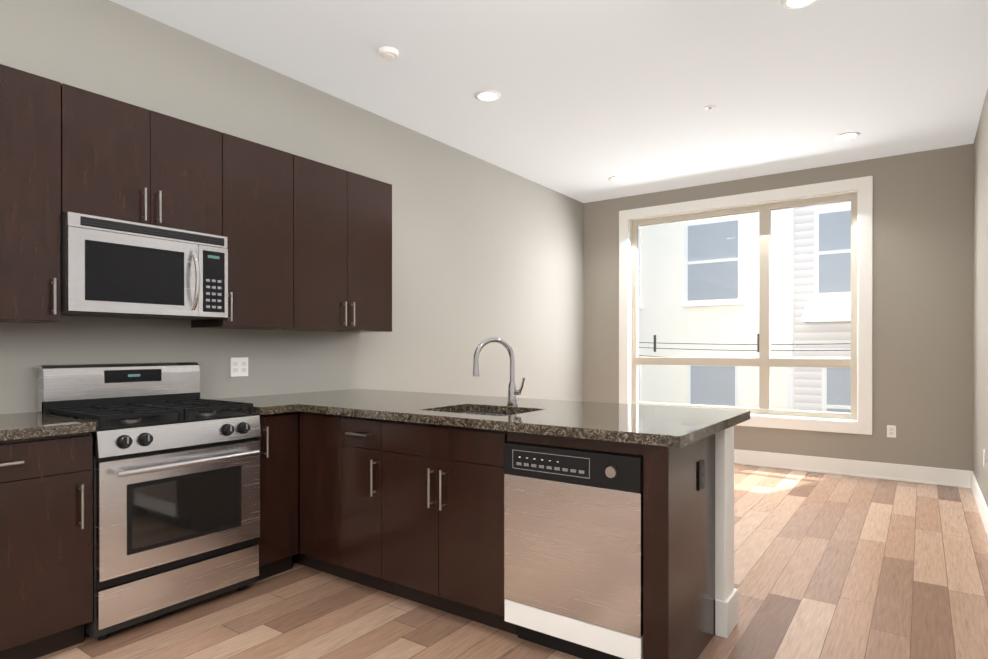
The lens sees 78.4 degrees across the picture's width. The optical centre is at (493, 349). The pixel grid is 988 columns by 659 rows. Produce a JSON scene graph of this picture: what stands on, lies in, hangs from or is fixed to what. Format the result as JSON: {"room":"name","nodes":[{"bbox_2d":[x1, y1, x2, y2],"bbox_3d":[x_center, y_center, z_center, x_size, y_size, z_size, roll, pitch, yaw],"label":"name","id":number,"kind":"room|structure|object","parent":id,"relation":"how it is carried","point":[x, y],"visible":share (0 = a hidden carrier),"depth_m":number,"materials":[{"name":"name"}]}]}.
{"room":"kitchen","nodes":[
{"label":"kitchen","id":0,"kind":"room"},
{"bbox_2d":[0,0,583,413],"bbox_3d":[-1.670,-0.297,3.896,0.250,3.080,9.850,0,0,35],"label":"wall","id":1,"kind":"structure","parent":0,"point":[482,250],"depth_m":4.54,"materials":[{"name":"grey paint"}]},
{"bbox_2d":[0,64,67,322],"bbox_3d":[-2.265,-0.662,2.544,0.333,1.072,0.658,0,0,35],"label":"upper cabinet","id":2,"kind":"object","parent":1,"relation":"attached to","point":[33,108],"depth_m":2.63,"materials":[{"name":"brown wood"}]},
{"bbox_2d":[68,85,227,239],"bbox_3d":[-1.854,-0.908,3.125,0.333,0.582,0.762,0,0,35],"label":"upper cabinet","id":3,"kind":"object","parent":1,"relation":"attached to","point":[127,162],"depth_m":3.00,"materials":[{"name":"brown wood"}]},
{"bbox_2d":[61,212,227,319],"bbox_3d":[-1.806,-0.392,3.091,0.452,0.444,0.756,0,0,35],"label":"microwave","id":4,"kind":"object","parent":3,"relation":"attached to","point":[110,267],"visible":1,"depth_m":2.94,"materials":[{"name":"grey metal"}]},
{"bbox_2d":[230,357,247,376],"bbox_3d":[-1.590,0.109,3.785,0.008,0.118,0.118,0,0,35],"label":"outlet","id":5,"kind":"object","parent":1,"relation":"attached to","point":[238,366],"visible":1,"depth_m":3.78,"materials":[{"name":"white plastic"}]},
{"bbox_2d":[191,134,295,330],"bbox_3d":[-1.499,-0.664,3.627,0.333,1.072,0.463,0,0,35],"label":"upper cabinet","id":6,"kind":"object","parent":1,"relation":"attached to","point":[261,242],"depth_m":3.53,"materials":[{"name":"brown wood"}]},
{"bbox_2d":[296,155,391,331],"bbox_3d":[-1.121,-0.666,4.163,0.333,1.072,0.849,0,0,35],"label":"upper cabinet","id":7,"kind":"object","parent":1,"relation":"attached to","point":[309,244],"depth_m":4.03,"materials":[{"name":"brown wood"}]},
{"bbox_2d":[35,464,987,658],"bbox_3d":[0.008,1.296,2.713,4.360,0.100,9.850,0,0,35],"label":"floor","id":8,"kind":"structure","parent":0,"point":[831,566],"depth_m":2.97,"materials":[{"name":"brown wood"}]},
{"bbox_2d":[0,432,92,658],"bbox_3d":[-2.119,0.794,2.444,0.691,0.905,0.657,0,0,35],"label":"base cabinet","id":9,"kind":"object","parent":8,"relation":"on","point":[46,545],"visible":0.98,"depth_m":2.40,"materials":[{"name":"brown wood"}]},
{"bbox_2d":[0,412,95,440],"bbox_3d":[-2.121,0.321,2.444,0.688,0.040,0.657,0,0,35],"label":"countertop","id":10,"kind":"structure","parent":9,"relation":"on","point":[17,426],"depth_m":2.45,"materials":[{"name":"stone"}]},
{"bbox_2d":[37,362,260,640],"bbox_3d":[-1.671,0.659,2.998,0.738,1.172,0.756,0,0,35],"label":"range","id":11,"kind":"object","parent":8,"relation":"on","point":[176,494],"visible":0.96,"depth_m":2.84,"materials":[{"name":"grey metal"}]},
{"bbox_2d":[256,411,299,580],"bbox_3d":[-1.420,0.792,3.461,0.658,0.904,0.278,0,0,35],"label":"base cabinet","id":12,"kind":"object","parent":8,"relation":"on","point":[278,542],"depth_m":3.27,"materials":[{"name":"brown wood"}]},
{"bbox_2d":[300,412,339,576],"bbox_3d":[-0.770,0.792,3.514,0.337,0.904,0.600,0,0,35],"label":"base cabinet","id":13,"kind":"object","parent":8,"relation":"on","point":[319,433],"depth_m":3.27,"materials":[{"name":"brown wood"}]},
{"bbox_2d":[340,415,463,597],"bbox_3d":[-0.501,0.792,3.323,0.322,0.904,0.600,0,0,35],"label":"base cabinet","id":14,"kind":"object","parent":8,"relation":"on","point":[413,511],"depth_m":2.92,"materials":[{"name":"brown wood"}]},
{"bbox_2d":[204,389,749,447],"bbox_3d":[-0.258,0.319,3.249,2.800,0.040,1.277,0,0,35],"label":"countertop","id":15,"kind":"structure","parent":14,"relation":"on","point":[672,426],"depth_m":2.88,"materials":[{"name":"stone"}]},
{"bbox_2d":[456,411,513,415],"bbox_3d":[-0.054,0.503,3.030,0.560,0.324,0.450,0,0,35],"label":"sink","id":16,"kind":"object","parent":15,"relation":"in","point":[483,413],"visible":0.02,"depth_m":3.28,"materials":[{"name":"silver metal"}]},
{"bbox_2d":[473,337,524,405],"bbox_3d":[0.031,0.116,3.178,0.204,0.363,0.230,0,0,35],"label":"faucet","id":17,"kind":"object","parent":15,"relation":"on","point":[513,392],"visible":1,"depth_m":3.21,"materials":[{"name":"silver metal"}]},
{"bbox_2d":[698,460,704,490],"bbox_3d":[0.846,0.512,2.468,0.008,0.115,0.072,0,0,35],"label":"outlet","id":18,"kind":"object","parent":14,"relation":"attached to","point":[701,475],"visible":1,"depth_m":2.46,"materials":[{"name":"black plastic"}]},
{"bbox_2d":[504,442,642,658],"bbox_3d":[0.457,0.820,2.620,0.602,0.852,0.622,0,0,35],"label":"dishwasher","id":19,"kind":"object","parent":8,"relation":"on","point":[573,551],"visible":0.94,"depth_m":2.37,"materials":[{"name":"silver metal"}]},
{"bbox_2d":[715,426,737,637],"bbox_3d":[-0.085,0.792,3.495,2.804,0.905,0.186,0,0,35],"label":"wall","id":20,"kind":"structure","parent":8,"relation":"on","point":[726,606],"depth_m":2.65,"materials":[{"name":"white paint"}]},
{"bbox_2d":[110,0,987,202],"bbox_3d":[0.008,-1.894,2.705,4.360,0.120,9.850,0,0,35],"label":"ceiling","id":21,"kind":"structure","parent":0,"point":[596,95],"depth_m":4.04,"materials":[{"name":"grey paint"}]},
{"bbox_2d":[377,46,398,60],"bbox_3d":[-0.652,-1.818,3.730,0.130,0.036,0.130,0,0,35],"label":"smoke detector","id":22,"kind":"object","parent":21,"relation":"attached to","point":[388,53],"visible":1,"depth_m":3.70,"materials":[{"name":"white plastic"}]},
{"bbox_2d":[474,90,500,100],"bbox_3d":[-0.046,-1.833,4.379,0.190,0.008,0.190,0,0,35],"label":"recessed light","id":23,"kind":"object","parent":21,"relation":"in","point":[487,95],"visible":1,"depth_m":4.36,"materials":[{"name":"white"}]},
{"bbox_2d":[609,176,626,180],"bbox_3d":[1.331,-1.838,6.516,0.190,0.008,0.190,0,0,35],"label":"recessed light","id":24,"kind":"object","parent":21,"relation":"in","point":[617,178],"visible":1,"depth_m":6.49,"materials":[{"name":"white"}]},
{"bbox_2d":[704,105,715,109],"bbox_3d":[1.639,-1.832,4.596,0.084,0.012,0.084,0,0,35],"label":"sprinkler head","id":25,"kind":"object","parent":21,"relation":"attached to","point":[710,107],"visible":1,"depth_m":4.58},
{"bbox_2d":[781,0,817,8],"bbox_3d":[1.605,-1.830,3.163,0.190,0.008,0.190,0,0,35],"label":"recessed light","id":26,"kind":"object","parent":21,"relation":"in","point":[793,4],"visible":1,"depth_m":3.20,"materials":[{"name":"white"}]},
{"bbox_2d":[835,132,859,139],"bbox_3d":[3.040,-1.835,5.209,0.190,0.008,0.190,0,0,35],"label":"recessed light","id":27,"kind":"object","parent":21,"relation":"in","point":[847,135],"visible":1,"depth_m":5.20,"materials":[{"name":"white"}]},
{"bbox_2d":[584,144,973,470],"bbox_3d":[2.779,-0.303,6.628,3.860,3.080,0.250,0,0,35],"label":"wall","id":28,"kind":"structure","parent":0,"point":[922,348],"depth_m":5.72,"materials":[{"name":"beige paint"}]},
{"bbox_2d":[619,176,872,434],"bbox_3d":[2.624,-0.428,6.651,2.610,2.500,0.152,0,0,35],"label":"window","id":29,"kind":"structure","parent":28,"relation":"in","point":[858,193],"depth_m":6.45,"materials":[{"name":"white"}]},
{"bbox_2d":[734,449,970,487],"bbox_3d":[2.701,1.160,6.521,3.860,0.155,0.022,0,0,35],"label":"baseboard","id":30,"kind":"structure","parent":28,"relation":"attached to","point":[924,474],"depth_m":5.91,"materials":[{"name":"white wood"}]},
{"bbox_2d":[887,425,895,437],"bbox_3d":[3.782,0.779,5.763,0.072,0.115,0.008,0,0,35],"label":"outlet","id":31,"kind":"object","parent":28,"relation":"attached to","point":[891,431],"visible":1,"depth_m":5.76,"materials":[{"name":"white plastic"}]},
{"bbox_2d":[973,88,987,505],"bbox_3d":[1.686,-0.291,1.523,0.250,3.080,9.850,0,0,35],"label":"wall","id":32,"kind":"structure","parent":0,"point":[980,319],"depth_m":4.69,"materials":[{"name":"grey paint"}]},
{"bbox_2d":[971,471,987,535],"bbox_3d":[1.572,1.171,1.596,0.016,0.155,9.333,0,0,35],"label":"baseboard","id":33,"kind":"structure","parent":32,"relation":"attached to","point":[982,506],"depth_m":4.57,"materials":[{"name":"white wood"}]},
{"label":"outside","id":34,"kind":"structure","parent":0,"visible":0},
{"bbox_2d":[638,209,786,409],"bbox_3d":[1.806,-1.276,12.299,7.720,13.000,1.110,0,0,35],"label":"building","id":35,"kind":"structure","parent":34,"point":[656,305],"depth_m":10.37,"materials":[{"name":"beige paint"}]},
{"bbox_2d":[638,334,850,356],"bbox_3d":[3.684,-0.086,7.787,10.001,0.470,0.126,0,0,35],"label":"wires","id":36,"kind":"object","parent":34,"point":[757,350],"depth_m":7.99,"materials":[{"name":"black"}]},
{"bbox_2d":[787,201,850,412],"bbox_3d":[7.860,-1.266,7.871,7.280,13.000,1.350,0,0,35],"label":"building","id":37,"kind":"structure","parent":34,"point":[832,237],"depth_m":9.53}
]}

